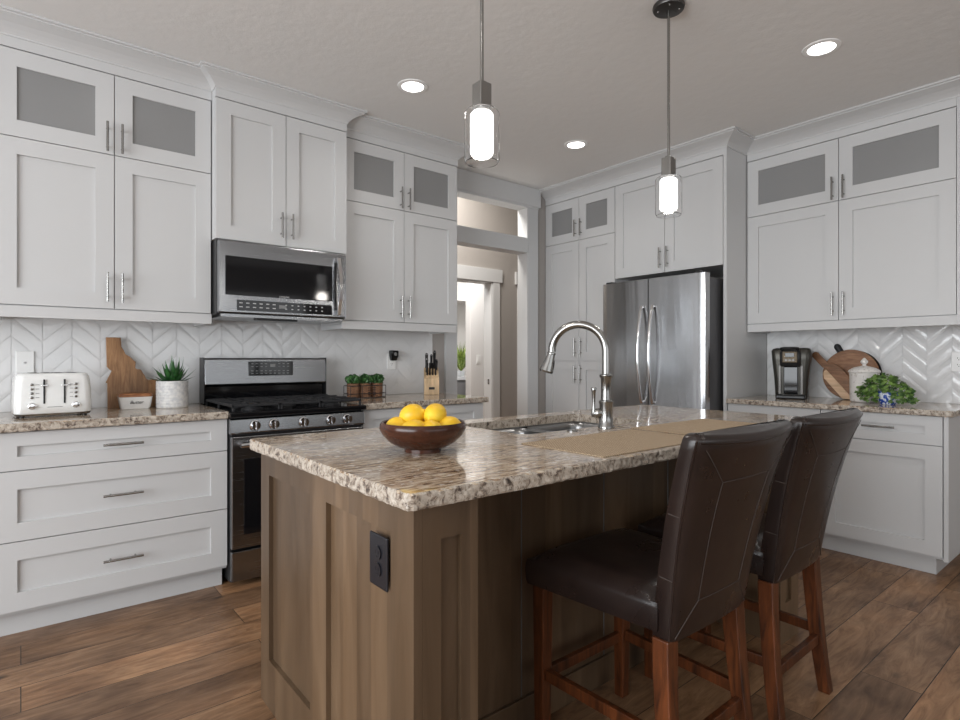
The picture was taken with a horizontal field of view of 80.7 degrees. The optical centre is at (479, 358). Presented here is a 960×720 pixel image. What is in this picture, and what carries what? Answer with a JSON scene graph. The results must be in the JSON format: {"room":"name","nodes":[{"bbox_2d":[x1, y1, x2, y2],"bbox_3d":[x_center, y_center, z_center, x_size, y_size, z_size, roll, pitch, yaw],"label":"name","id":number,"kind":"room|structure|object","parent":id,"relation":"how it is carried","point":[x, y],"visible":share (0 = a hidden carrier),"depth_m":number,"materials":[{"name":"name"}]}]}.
{"room":"kitchen","nodes":[
{"label":"kitchen","id":0,"kind":"room"},
{"bbox_2d":[102,196,545,413],"bbox_3d":[-1.140,-0.500,4.019,9.700,3.400,0.095,0,0,-39],"label":"wall","id":1,"kind":"structure","parent":0,"point":[437,339],"depth_m":5.35,"materials":[{"name":"grey paint"}]},
{"bbox_2d":[0,4,211,325],"bbox_3d":[-1.938,-0.887,2.970,0.929,1.384,0.455,0,0,-39],"label":"upper cabinet","id":2,"kind":"object","parent":1,"relation":"attached to","point":[105,141],"visible":1,"depth_m":2.84,"materials":[{"name":"grey paint"}]},
{"bbox_2d":[0,317,431,411],"bbox_3d":[-1.775,-0.138,3.437,3.580,0.824,0.006,0,0,-39],"label":"backsplash","id":3,"kind":"structure","parent":1,"relation":"attached to","point":[58,345],"depth_m":3.46,"materials":[{"name":"white tile"}]},
{"bbox_2d":[16,351,33,373],"bbox_3d":[-2.369,0.022,2.942,0.076,0.122,0.008,0,0,-39],"label":"wall outlet","id":4,"kind":"object","parent":3,"relation":"attached to","point":[24,359],"visible":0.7,"depth_m":2.94,"materials":[{"name":"white plastic"}]},
{"bbox_2d":[387,353,395,368],"bbox_3d":[-0.676,0.022,4.317,0.076,0.122,0.010,0,0,-39],"label":"wall outlet","id":5,"kind":"object","parent":3,"relation":"attached to","point":[390,364],"visible":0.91,"depth_m":4.31,"materials":[{"name":"white plastic"}]},
{"bbox_2d":[389,350,398,360],"bbox_3d":[-0.652,-0.023,4.299,0.068,0.078,0.050,0,0,-39],"label":"plug","id":6,"kind":"object","parent":5,"relation":"attached to","point":[393,354],"visible":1,"depth_m":4.28,"materials":[{"name":"black plastic"}]},
{"bbox_2d":[199,60,367,254],"bbox_3d":[-1.256,-1.123,3.492,0.976,0.911,0.506,0,0,-39],"label":"upper cabinet","id":7,"kind":"object","parent":1,"relation":"attached to","point":[279,152],"visible":0.96,"depth_m":3.33,"materials":[{"name":"grey paint"}]},
{"bbox_2d":[211,239,345,323],"bbox_3d":[-1.264,-0.441,3.488,0.762,0.438,0.502,0,0,-39],"label":"microwave","id":8,"kind":"object","parent":7,"relation":"attached to","point":[251,282],"visible":0.99,"depth_m":3.30,"materials":[{"name":"silver metal"}]},
{"bbox_2d":[321,114,463,333],"bbox_3d":[-0.553,-0.887,4.096,1.063,1.384,0.455,0,0,-39],"label":"upper cabinet","id":9,"kind":"object","parent":1,"relation":"attached to","point":[401,256],"visible":0.94,"depth_m":3.95,"materials":[{"name":"grey paint"}]},
{"bbox_2d":[444,168,540,414],"bbox_3d":[0.066,-0.190,4.981,1.185,2.780,0.145,0,0,-39],"label":"trim","id":10,"kind":"structure","parent":1,"relation":"attached to","point":[473,186],"depth_m":5.21,"materials":[{"name":"grey paint"}]},
{"bbox_2d":[457,282,483,417],"bbox_3d":[-0.684,-0.190,7.897,4.300,2.780,3.120,0,0,-39],"label":"wall","id":11,"kind":"structure","parent":0,"point":[470,296],"depth_m":7.71,"materials":[{"name":"white paint"}]},
{"bbox_2d":[477,355,480,363],"bbox_3d":[-0.016,0.013,7.710,0.074,0.120,0.010,0,0,-39],"label":"light switch","id":12,"kind":"object","parent":11,"relation":"attached to","point":[478,356],"visible":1,"depth_m":7.71,"materials":[{"name":"white plastic"}]},
{"bbox_2d":[0,0,959,188],"bbox_3d":[-0.170,-1.920,2.825,9.900,0.680,11.800,0,0,-39],"label":"ceiling","id":13,"kind":"structure","parent":0,"point":[559,72],"depth_m":2.95,"materials":[{"name":"white paint"}]},
{"bbox_2d":[398,79,427,93],"bbox_3d":[-0.390,-1.577,3.278,0.176,0.006,0.176,0,0,-39],"label":"recessed light","id":14,"kind":"object","parent":13,"relation":"in","point":[412,86],"visible":1,"depth_m":3.28,"materials":[{"name":"white plastic"}]},
{"bbox_2d":[402,82,423,91],"bbox_3d":[-0.390,-1.578,3.278,0.124,0.002,0.124,0,0,-39],"label":"diffuser","id":15,"kind":"object","parent":14,"relation":"attached to","point":[406,86],"depth_m":3.28,"materials":[{"name":"white plastic"}]},
{"bbox_2d":[464,0,498,167],"bbox_3d":[0.006,-1.109,1.848,0.140,0.941,0.140,0,0,-39],"label":"pendant lamp","id":16,"kind":"object","parent":13,"relation":"hanging from","point":[481,119],"visible":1,"depth_m":1.81,"materials":[{"name":"white glass"}]},
{"bbox_2d":[564,140,587,148],"bbox_3d":[0.708,-1.577,4.171,0.176,0.006,0.176,0,0,-39],"label":"recessed light","id":17,"kind":"object","parent":13,"relation":"in","point":[574,144],"visible":1,"depth_m":4.16,"materials":[{"name":"white plastic"}]},
{"bbox_2d":[567,142,583,147],"bbox_3d":[0.708,-1.578,4.171,0.124,0.002,0.124,0,0,-39],"label":"diffuser","id":18,"kind":"object","parent":17,"relation":"attached to","point":[569,144],"depth_m":4.17,"materials":[{"name":"white plastic"}]},
{"bbox_2d":[652,0,684,217],"bbox_3d":[0.844,-1.109,2.529,0.140,0.941,0.140,0,0,-39],"label":"pendant lamp","id":19,"kind":"object","parent":13,"relation":"hanging from","point":[668,186],"visible":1,"depth_m":2.50,"materials":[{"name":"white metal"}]},
{"bbox_2d":[802,38,841,57],"bbox_3d":[1.736,-1.577,2.874,0.176,0.006,0.176,0,0,-39],"label":"recessed light","id":20,"kind":"object","parent":13,"relation":"in","point":[822,47],"visible":1,"depth_m":2.87,"materials":[{"name":"white plastic"}]},
{"bbox_2d":[807,42,835,54],"bbox_3d":[1.736,-1.578,2.874,0.124,0.002,0.124,0,0,-39],"label":"diffuser","id":21,"kind":"object","parent":20,"relation":"attached to","point":[818,48],"depth_m":2.87,"materials":[{"name":"white plastic"}]},
{"bbox_2d":[0,548,959,719],"bbox_3d":[-0.170,1.230,2.825,9.900,0.060,11.800,0,0,-39],"label":"floor","id":22,"kind":"structure","parent":0,"point":[892,631],"depth_m":2.25,"materials":[{"name":"brown wood"}]},
{"bbox_2d":[0,419,226,636],"bbox_3d":[-1.867,0.757,2.891,0.932,0.883,0.658,0,0,-39],"label":"base cabinet","id":23,"kind":"object","parent":22,"relation":"on","point":[94,520],"visible":0.98,"depth_m":2.63,"materials":[{"name":"grey paint"}]},
{"bbox_2d":[0,403,228,432],"bbox_3d":[-2.232,0.293,2.618,1.838,0.037,0.687,0,0,-39],"label":"countertop","id":24,"kind":"structure","parent":23,"relation":"on","point":[97,417],"depth_m":2.68,"materials":[{"name":"stone"}]},
{"bbox_2d":[11,372,90,417],"bbox_3d":[-2.085,0.171,2.754,0.300,0.206,0.226,0,0,-43],"label":"toaster","id":25,"kind":"object","parent":24,"relation":"on","point":[33,393],"visible":1,"depth_m":2.68,"materials":[{"name":"white plastic"}]},
{"bbox_2d":[106,337,156,407],"bbox_3d":[-1.976,0.079,3.207,0.248,0.394,0.059,0,0,-39],"label":"cutting board","id":26,"kind":"object","parent":24,"relation":"on","point":[124,377],"visible":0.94,"depth_m":3.17,"materials":[{"name":"brown wood"}]},
{"bbox_2d":[117,392,152,409],"bbox_3d":[-1.893,0.232,3.100,0.160,0.086,0.112,0,0,-39],"label":"butter dish","id":27,"kind":"object","parent":24,"relation":"on","point":[136,400],"visible":1,"depth_m":3.06,"materials":[{"name":"white ceramic"}]},
{"bbox_2d":[144,357,194,407],"bbox_3d":[-1.737,0.129,3.176,0.239,0.292,0.244,0,0,28],"label":"potted succulent","id":28,"kind":"object","parent":24,"relation":"on","point":[171,391],"visible":1,"depth_m":3.12,"materials":[{"name":"white ceramic"}]},
{"bbox_2d":[156,380,188,407],"bbox_3d":[-1.732,0.200,3.180,0.162,0.150,0.162,0,0,-39],"label":"pot","id":29,"kind":"object","parent":28,"relation":"on","point":[169,393],"depth_m":3.11,"materials":[{"name":"white ceramic"}]},
{"bbox_2d":[200,357,365,582],"bbox_3d":[-1.182,0.582,3.399,0.780,1.176,0.742,0,0,-39],"label":"gas range","id":30,"kind":"object","parent":22,"relation":"on","point":[262,397],"visible":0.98,"depth_m":3.19,"materials":[{"name":"silver metal"}]},
{"bbox_2d":[205,402,365,417],"bbox_3d":[-1.171,0.293,3.382,0.776,0.027,0.603,0,0,-39],"label":"cooktop","id":31,"kind":"object","parent":30,"relation":"in","point":[333,408],"depth_m":3.19,"materials":[{"name":"black metal"}]},
{"bbox_2d":[363,403,482,428],"bbox_3d":[-0.534,0.757,3.974,0.960,0.883,0.658,0,0,-39],"label":"base cabinet","id":32,"kind":"object","parent":22,"relation":"on","point":[373,418],"visible":0.04,"depth_m":3.85,"materials":[{"name":"grey paint"}]},
{"bbox_2d":[346,393,488,409],"bbox_3d":[-0.532,0.293,3.999,0.986,0.037,0.688,0,0,-39],"label":"countertop","id":33,"kind":"structure","parent":32,"relation":"on","point":[392,400],"depth_m":3.82,"materials":[{"name":"stone"}]},
{"bbox_2d":[345,374,361,397],"bbox_3d":[-0.881,0.190,3.918,0.127,0.169,0.126,0,0,-39],"label":"herb pot","id":34,"kind":"object","parent":33,"relation":"on","point":[353,380],"visible":0.99,"depth_m":3.89,"materials":[{"name":"ceramic"}]},
{"bbox_2d":[344,385,385,397],"bbox_3d":[-0.810,0.231,3.981,0.278,0.087,0.104,0,0,-39],"label":"rack","id":35,"kind":"object","parent":33,"relation":"on","point":[374,393],"visible":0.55,"depth_m":3.94,"materials":[{"name":"black metal"}]},
{"bbox_2d":[359,373,373,396],"bbox_3d":[-0.805,0.190,3.982,0.127,0.169,0.126,0,0,32],"label":"herb pot","id":36,"kind":"object","parent":33,"relation":"on","point":[366,379],"visible":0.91,"depth_m":3.95,"materials":[{"name":"ceramic"}]},
{"bbox_2d":[371,373,384,396],"bbox_3d":[-0.738,0.190,4.038,0.118,0.169,0.128,0,0,-19],"label":"herb pot","id":37,"kind":"object","parent":33,"relation":"on","point":[378,379],"visible":0.84,"depth_m":4.00,"materials":[{"name":"ceramic"}]},
{"bbox_2d":[424,368,438,394],"bbox_3d":[-0.374,0.173,4.340,0.112,0.204,0.142,0,0,-8],"label":"knife block","id":38,"kind":"object","parent":33,"relation":"on","point":[431,382],"visible":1,"depth_m":4.27,"materials":[{"name":"brown wood"}]},
{"bbox_2d":[433,350,435,368],"bbox_3d":[-0.352,0.014,4.366,0.024,0.154,0.080,0,0,-8],"label":"kitchen knife","id":39,"kind":"object","parent":38,"relation":"in","point":[434,351],"visible":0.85,"depth_m":4.35,"materials":[{"name":"black plastic"}]},
{"bbox_2d":[457,375,465,394],"bbox_3d":[-0.411,0.730,8.196,1.340,0.940,0.640,0,0,-39],"label":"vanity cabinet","id":40,"kind":"object","parent":22,"relation":"on","point":[461,380],"visible":0.06,"depth_m":7.92,"materials":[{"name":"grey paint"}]},
{"bbox_2d":[457,345,465,375],"bbox_3d":[-0.249,-0.030,8.313,0.870,0.578,0.749,0,0,-39],"label":"potted palm","id":41,"kind":"object","parent":40,"relation":"on","point":[461,356],"visible":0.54,"depth_m":8.24,"materials":[{"name":"green plant"}]},
{"bbox_2d":[457,371,464,375],"bbox_3d":[-0.279,0.220,8.303,0.120,0.080,0.120,0,0,-39],"label":"pot","id":42,"kind":"object","parent":41,"relation":"on","point":[460,373],"depth_m":8.26,"materials":[{"name":"white ceramic"}]},
{"bbox_2d":[261,427,797,719],"bbox_3d":[0.298,0.760,2.250,1.980,0.880,1.036,0,0,-39],"label":"base cabinet","id":43,"kind":"object","parent":22,"relation":"on","point":[451,637],"visible":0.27,"depth_m":1.73,"materials":[{"name":"brown wood"}]},
{"bbox_2d":[370,530,388,591],"bbox_3d":[-0.240,0.478,1.334,0.010,0.125,0.084,0,0,-39],"label":"wall outlet","id":44,"kind":"object","parent":43,"relation":"attached to","point":[379,544],"visible":1,"depth_m":1.32,"materials":[{"name":"black plastic"}]},
{"bbox_2d":[373,545,380,559],"bbox_3d":[-0.242,0.458,1.333,0.003,0.033,0.033,0,0,-39],"label":"receptacle","id":45,"kind":"object","parent":44,"relation":"attached to","point":[376,548],"depth_m":1.33,"materials":[{"name":"black plastic"}]},
{"bbox_2d":[373,562,380,576],"bbox_3d":[-0.242,0.498,1.333,0.003,0.033,0.033,0,0,-39],"label":"receptacle","id":46,"kind":"object","parent":44,"relation":"attached to","point":[376,565],"depth_m":1.33,"materials":[{"name":"black plastic"}]},
{"bbox_2d":[250,405,801,510],"bbox_3d":[0.421,0.300,2.314,2.332,0.037,1.064,0,0,-39],"label":"countertop","id":47,"kind":"structure","parent":43,"relation":"on","point":[484,461],"depth_m":1.63,"materials":[{"name":"stone"}]},
{"bbox_2d":[379,419,465,453],"bbox_3d":[-0.174,0.236,1.722,0.262,0.090,0.262,0,0,-39],"label":"fruit bowl","id":48,"kind":"object","parent":47,"relation":"on","point":[413,439],"visible":0.88,"depth_m":1.62,"materials":[{"name":"brown wood"}]},
{"bbox_2d":[386,417,405,425],"bbox_3d":[-0.249,0.210,1.712,0.075,0.069,0.077,0,0,-10],"label":"lemon","id":49,"kind":"object","parent":48,"relation":"in","point":[398,421],"visible":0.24,"depth_m":1.69,"materials":[{"name":"yellow food"}]},
{"bbox_2d":[399,404,424,421],"bbox_3d":[-0.207,0.173,1.722,0.077,0.071,0.074,0,0,-14],"label":"lemon","id":50,"kind":"object","parent":48,"relation":"in","point":[411,411],"visible":0.61,"depth_m":1.70,"materials":[{"name":"yellow food"}]},
{"bbox_2d":[402,419,423,425],"bbox_3d":[-0.194,0.213,1.660,0.075,0.069,0.077,0,0,32],"label":"lemon","id":51,"kind":"object","parent":48,"relation":"in","point":[414,422],"visible":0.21,"depth_m":1.64,"materials":[{"name":"yellow food"}]},
{"bbox_2d":[424,420,441,425],"bbox_3d":[-0.144,0.215,1.670,0.076,0.069,0.076,0,0,21],"label":"lemon","id":52,"kind":"object","parent":48,"relation":"in","point":[428,422],"visible":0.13,"depth_m":1.65,"materials":[{"name":"yellow food"}]},
{"bbox_2d":[423,403,446,421],"bbox_3d":[-0.137,0.172,1.722,0.075,0.070,0.077,0,0,-21],"label":"lemon","id":53,"kind":"object","parent":48,"relation":"in","point":[435,411],"visible":0.81,"depth_m":1.69,"materials":[{"name":"yellow food"}]},
{"bbox_2d":[439,416,460,424],"bbox_3d":[-0.096,0.209,1.712,0.077,0.069,0.075,0,0,39],"label":"lemon","id":54,"kind":"object","parent":48,"relation":"in","point":[448,420],"visible":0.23,"depth_m":1.69,"materials":[{"name":"yellow food"}]},
{"bbox_2d":[492,421,598,433],"bbox_3d":[0.325,0.430,2.486,0.784,0.220,0.444,0,0,-39],"label":"sink","id":55,"kind":"object","parent":47,"relation":"in","point":[542,428],"visible":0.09,"depth_m":2.76,"materials":[{"name":"silver metal"}]},
{"bbox_2d":[540,321,613,428],"bbox_3d":[0.397,0.063,2.325,0.304,0.438,0.066,0,0,16],"label":"kitchen faucet","id":56,"kind":"object","parent":47,"relation":"on","point":[604,412],"visible":1,"depth_m":2.28,"materials":[{"name":"silver metal"}]},
{"bbox_2d":[521,429,684,457],"bbox_3d":[0.470,0.280,1.915,0.585,0.003,0.340,0,0,-39],"label":"placemat","id":57,"kind":"object","parent":47,"relation":"on","point":[620,442],"visible":0.8,"depth_m":1.87,"materials":[{"name":"beige fabric"}]},
{"bbox_2d":[631,419,756,434],"bbox_3d":[0.935,0.280,2.306,0.560,0.003,0.360,0,0,-39],"label":"placemat","id":58,"kind":"object","parent":47,"relation":"on","point":[698,425],"visible":0.56,"depth_m":2.31,"materials":[{"name":"beige fabric"}]},
{"bbox_2d":[539,168,627,412],"bbox_3d":[1.075,-0.190,5.229,0.745,2.778,0.810,0,0,-39],"label":"pantry cabinet","id":59,"kind":"object","parent":22,"relation":"on","point":[580,211],"visible":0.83,"depth_m":5.06,"materials":[{"name":"grey paint"}]},
{"bbox_2d":[525,419,794,719],"bbox_3d":[0.527,0.688,1.675,0.518,1.025,0.622,0,0,-39],"label":"counter stool","id":60,"kind":"object","parent":22,"relation":"on","point":[675,585],"visible":1,"depth_m":1.53,"materials":[{"name":"brown leather"}]},
{"bbox_2d":[603,271,722,410],"bbox_3d":[1.556,0.282,4.485,0.909,1.795,0.898,0,0,-39],"label":"refrigerator","id":61,"kind":"object","parent":22,"relation":"on","point":[664,335],"visible":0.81,"depth_m":4.12,"materials":[{"name":"grey metal"}]},
{"bbox_2d":[606,126,766,410],"bbox_3d":[1.675,-0.190,4.492,0.745,2.779,1.091,0,0,-39],"label":"tall cabinet","id":62,"kind":"object","parent":22,"relation":"on","point":[709,234],"visible":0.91,"depth_m":4.20,"materials":[{"name":"grey paint"}]},
{"bbox_2d":[637,408,862,719],"bbox_3d":[0.979,0.688,2.049,0.518,1.025,0.622,0,0,-40],"label":"counter stool","id":63,"kind":"object","parent":22,"relation":"on","point":[790,537],"visible":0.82,"depth_m":1.82,"materials":[{"name":"brown leather"}]},
{"bbox_2d":[728,403,824,547],"bbox_3d":[2.166,0.757,3.948,0.658,0.883,0.598,0,0,-39],"label":"base cabinet","id":64,"kind":"object","parent":22,"relation":"on","point":[777,410],"visible":0.03,"depth_m":3.75,"materials":[{"name":"grey paint"}]},
{"bbox_2d":[821,409,959,573],"bbox_3d":[2.553,0.757,3.472,0.658,0.883,0.628,0,0,-39],"label":"base cabinet","id":65,"kind":"object","parent":22,"relation":"on","point":[896,500],"visible":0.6,"depth_m":3.22,"materials":[{"name":"grey paint"}]},
{"bbox_2d":[726,395,959,416],"bbox_3d":[2.379,0.298,3.697,0.660,0.032,1.252,0,0,-39],"label":"countertop","id":66,"kind":"structure","parent":65,"relation":"on","point":[920,408],"depth_m":3.46,"materials":[{"name":"stone"}]},
{"bbox_2d":[771,347,812,398],"bbox_3d":[2.206,0.101,4.003,0.248,0.362,0.298,0,0,34],"label":"coffee maker","id":67,"kind":"object","parent":66,"relation":"on","point":[791,365],"visible":1,"depth_m":3.94,"materials":[{"name":"grey"}]},
{"bbox_2d":[775,394,805,398],"bbox_3d":[2.172,0.268,3.952,0.184,0.028,0.080,0,0,34],"label":"drip tray","id":68,"kind":"object","parent":67,"relation":"on","point":[778,396],"depth_m":3.93,"materials":[{"name":"black plastic"}]},
{"bbox_2d":[812,352,849,398],"bbox_3d":[2.467,0.116,3.929,0.035,0.327,0.300,0,0,-32],"label":"paddle board","id":69,"kind":"object","parent":66,"relation":"on","point":[838,379],"visible":0.75,"depth_m":3.92,"materials":[{"name":"brown wood"}]},
{"bbox_2d":[823,350,878,397],"bbox_3d":[2.558,0.110,3.902,0.050,0.344,0.344,0,0,-39],"label":"round board","id":70,"kind":"object","parent":66,"relation":"on","point":[846,359],"visible":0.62,"depth_m":3.91,"materials":[{"name":"brown wood"}]},
{"bbox_2d":[834,344,881,379],"bbox_3d":[2.589,0.087,3.908,0.065,0.383,0.336,0,0,-39],"label":"skillet","id":71,"kind":"object","parent":66,"relation":"on","point":[837,347],"visible":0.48,"depth_m":3.97,"materials":[{"name":"black metal"}]},
{"bbox_2d":[848,358,880,402],"bbox_3d":[2.498,0.139,3.673,0.180,0.286,0.180,0,0,-39],"label":"lidded canister","id":72,"kind":"object","parent":66,"relation":"on","point":[857,375],"visible":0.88,"depth_m":3.63,"materials":[{"name":"white ceramic"}]},
{"bbox_2d":[849,372,879,402],"bbox_3d":[2.498,0.186,3.673,0.168,0.190,0.168,0,0,-39],"label":"jar","id":73,"kind":"object","parent":72,"relation":"on","point":[855,378],"depth_m":3.63,"materials":[{"name":"white ceramic"}]},
{"bbox_2d":[854,373,919,404],"bbox_3d":[2.506,0.184,3.477,0.204,0.194,0.353,0,0,-39],"label":"ivy","id":74,"kind":"object","parent":66,"relation":"on","point":[888,395],"visible":1,"depth_m":3.44,"materials":[{"name":"green plant"}]},
{"bbox_2d":[876,391,899,404],"bbox_3d":[2.510,0.241,3.476,0.140,0.080,0.140,0,0,-39],"label":"pot","id":75,"kind":"object","parent":74,"relation":"on","point":[882,397],"depth_m":3.43,"materials":[{"name":"blue ceramic"}]},
{"bbox_2d":[457,197,517,416],"bbox_3d":[0.265,-0.500,6.017,5.000,3.400,1.235,0,0,-39],"label":"wall","id":76,"kind":"structure","parent":0,"point":[470,213],"depth_m":6.67,"materials":[{"name":"grey paint"}]},
{"bbox_2d":[457,264,502,417],"bbox_3d":[-0.201,0.083,6.348,1.075,2.235,0.155,0,0,-39],"label":"trim","id":77,"kind":"structure","parent":76,"relation":"attached to","point":[491,279],"depth_m":6.56,"materials":[{"name":"grey paint"}]},
{"bbox_2d":[515,272,517,414],"bbox_3d":[0.775,0.083,7.053,0.900,2.235,0.030,0,0,-39],"label":"trim","id":78,"kind":"structure","parent":76,"relation":"attached to","point":[516,273],"depth_m":6.80,"materials":[{"name":"grey paint"}]},
{"bbox_3d":[3.455,-0.190,2.995,0.120,2.780,7.290,0,0,-39],"label":"wall","id":79,"kind":"structure","parent":0,"visible":0},
{"bbox_2d":[747,74,959,332],"bbox_3d":[2.479,-0.887,3.724,0.445,1.384,1.342,0,0,-39],"label":"upper cabinet","id":80,"kind":"object","parent":79,"relation":"attached to","point":[853,213],"visible":0.98,"depth_m":3.61,"materials":[{"name":"grey paint"}]},
{"bbox_2d":[767,325,959,403],"bbox_3d":[2.786,0.015,3.714,0.010,0.531,1.750,0,0,-39],"label":"backsplash","id":81,"kind":"structure","parent":79,"relation":"attached to","point":[920,356],"depth_m":3.73,"materials":[{"name":"white tile"}]},
{"bbox_2d":[951,352,959,371],"bbox_3d":[2.959,0.020,3.490,0.010,0.122,0.076,0,0,-39],"label":"wall outlet","id":82,"kind":"object","parent":81,"relation":"attached to","point":[955,356],"visible":1,"depth_m":3.50,"materials":[{"name":"white plastic"}]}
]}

